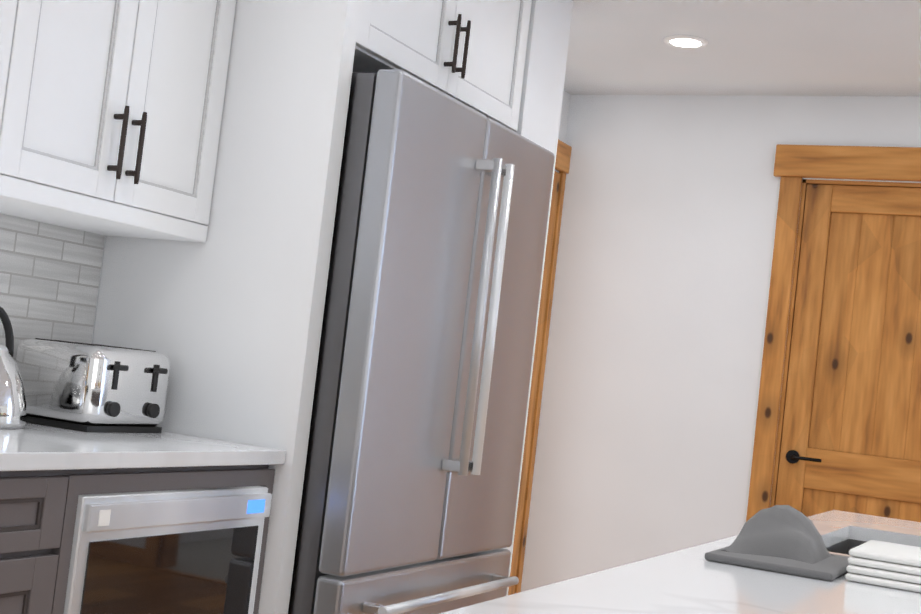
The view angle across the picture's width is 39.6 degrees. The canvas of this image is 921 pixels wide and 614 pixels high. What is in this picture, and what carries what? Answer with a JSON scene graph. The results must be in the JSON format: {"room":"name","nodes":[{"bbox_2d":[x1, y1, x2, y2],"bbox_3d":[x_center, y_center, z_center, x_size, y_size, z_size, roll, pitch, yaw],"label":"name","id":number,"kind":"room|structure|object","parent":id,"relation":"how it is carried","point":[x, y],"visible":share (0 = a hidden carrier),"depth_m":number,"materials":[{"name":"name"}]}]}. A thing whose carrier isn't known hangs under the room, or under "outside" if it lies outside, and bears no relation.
{"room":"kitchen","nodes":[
{"label":"kitchen","id":0,"kind":"room"},
{"bbox_2d":[0,213,105,359],"bbox_3d":[-1.917,-0.215,1.429,0.100,2.435,6.400,5,-3,26],"label":"wall","id":1,"kind":"structure","parent":0,"point":[50,276],"depth_m":3.15,"materials":[{"name":"tile"}]},
{"bbox_2d":[0,0,27,179],"bbox_3d":[-1.148,-0.802,2.388,0.328,0.994,0.590,5,-3,26],"label":"upper cabinet","id":2,"kind":"object","parent":1,"relation":"attached to","point":[13,13],"depth_m":2.57,"materials":[{"name":"white wood"}]},
{"bbox_2d":[0,0,235,231],"bbox_3d":[-0.867,-0.740,2.963,0.328,0.994,0.696,5,-3,26],"label":"upper cabinet","id":3,"kind":"object","parent":1,"relation":"attached to","point":[110,116],"depth_m":2.86,"materials":[{"name":"white wood"}]},
{"bbox_2d":[504,0,572,595],"bbox_3d":[-0.162,0.133,4.280,0.760,2.435,0.300,5,-3,26],"label":"panel","id":4,"kind":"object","parent":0,"point":[544,74],"depth_m":4.16,"materials":[{"name":"paint"}]},
{"bbox_2d":[555,90,570,172],"bbox_3d":[-0.040,0.190,5.109,0.250,2.435,1.300,5,-3,26],"label":"wall","id":5,"kind":"structure","parent":0,"point":[564,117],"depth_m":5.65,"materials":[{"name":"paint"}]},
{"bbox_2d":[508,139,571,594],"bbox_3d":[0.184,0.342,5.269,0.032,2.200,0.860,5,-3,26],"label":"door frame","id":6,"kind":"structure","parent":5,"relation":"attached to","point":[563,158],"depth_m":5.58,"materials":[{"name":"brown wood"}]},
{"bbox_2d":[521,95,920,591],"bbox_3d":[2.970,0.494,4.402,6.300,2.435,0.120,5,-3,26],"label":"wall","id":7,"kind":"structure","parent":0,"point":[649,407],"depth_m":5.41,"materials":[{"name":"paint"}]},
{"bbox_2d":[746,144,920,521],"bbox_3d":[1.629,0.481,5.032,0.961,2.225,0.167,5,-3,26],"label":"door","id":8,"kind":"structure","parent":7,"relation":"attached to","point":[847,433],"depth_m":5.10,"materials":[{"name":"brown wood"}]},
{"bbox_2d":[564,0,920,95],"bbox_3d":[2.604,-0.855,3.429,6.300,0.060,13.800,5,-3,26],"label":"ceiling","id":9,"kind":"structure","parent":0,"point":[806,47],"depth_m":4.64,"materials":[{"name":"paint"}]},
{"bbox_2d":[664,35,707,48],"bbox_3d":[0.816,-0.960,4.636,0.159,0.006,0.159,7,-3,-19],"label":"recessed light","id":10,"kind":"object","parent":9,"relation":"in","point":[686,41],"visible":0.98,"depth_m":4.58,"materials":[{"name":"white plastic"}]},
{"bbox_3d":[1.059,1.342,0.705,6.300,0.060,8.000,5,-3,26],"label":"floor","id":11,"kind":"structure","parent":0,"visible":0},
{"bbox_2d":[0,471,79,613],"bbox_3d":[-1.204,0.688,2.221,0.608,0.885,0.677,5,-3,26],"label":"base cabinet","id":12,"kind":"object","parent":11,"relation":"on","point":[49,475],"depth_m":2.35,"materials":[{"name":"grey wood"}]},
{"bbox_2d":[0,423,285,474],"bbox_3d":[-0.992,0.265,2.545,0.633,0.033,1.364,5,-3,26],"label":"countertop","id":13,"kind":"structure","parent":12,"relation":"on","point":[33,447],"depth_m":2.63,"materials":[{"name":"white stone"}]},
{"bbox_2d":[0,306,26,428],"bbox_3d":[-1.044,0.120,2.761,0.204,0.264,0.245,5,-3,26],"label":"kettle","id":14,"kind":"object","parent":13,"relation":"on","point":[13,406],"visible":1,"depth_m":2.75,"materials":[{"name":"silver metal"}]},
{"bbox_2d":[15,338,169,432],"bbox_3d":[-0.872,0.189,3.050,0.282,0.196,0.280,5,-3,26],"label":"toaster","id":15,"kind":"object","parent":13,"relation":"on","point":[83,387],"visible":0.96,"depth_m":2.94,"materials":[{"name":"silver metal"}]},
{"bbox_2d":[64,467,274,613],"bbox_3d":[-0.907,0.754,2.830,0.608,0.885,0.685,5,-3,26],"label":"base cabinet","id":16,"kind":"object","parent":11,"relation":"on","point":[180,478],"depth_m":2.73,"materials":[{"name":"grey wood"}]},
{"bbox_2d":[64,486,271,613],"bbox_3d":[-0.628,0.747,2.695,0.048,0.717,0.618,5,-3,26],"label":"under-counter appliance","id":17,"kind":"object","parent":16,"relation":"in","point":[192,551],"visible":0.94,"depth_m":2.66,"materials":[{"name":"silver metal"}]},
{"bbox_2d":[92,0,531,613],"bbox_3d":[-0.404,0.073,3.638,0.684,2.434,1.067,5,-3,26],"label":"tall cabinet","id":18,"kind":"object","parent":11,"relation":"on","point":[226,316],"visible":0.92,"depth_m":3.13,"materials":[{"name":"white"}]},
{"bbox_2d":[288,69,554,613],"bbox_3d":[-0.332,0.371,3.603,0.833,1.855,0.995,5,-3,26],"label":"refrigerator","id":19,"kind":"object","parent":11,"relation":"on","point":[415,447],"visible":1,"depth_m":3.25,"materials":[{"name":"silver metal"}]},
{"bbox_2d":[439,510,920,613],"bbox_3d":[0.767,0.874,1.828,0.941,0.920,2.333,5,-3,26],"label":"kitchen island","id":20,"kind":"object","parent":11,"relation":"on","point":[692,580],"visible":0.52,"depth_m":1.58,"materials":[{"name":"stone"}]},
{"bbox_2d":[704,505,849,580],"bbox_3d":[0.489,0.341,1.907,0.180,0.082,0.260,5,-3,26],"label":"towel","id":21,"kind":"object","parent":20,"relation":"on","point":[786,539],"visible":0.88,"depth_m":1.88,"materials":[{"name":"grey fabric"}]},
{"bbox_2d":[845,540,920,592],"bbox_3d":[0.656,0.376,1.844,0.160,0.043,0.220,5,-3,26],"label":"towel","id":22,"kind":"object","parent":20,"relation":"on","point":[885,564],"visible":1,"depth_m":1.77,"materials":[{"name":"white fabric"}]}
]}

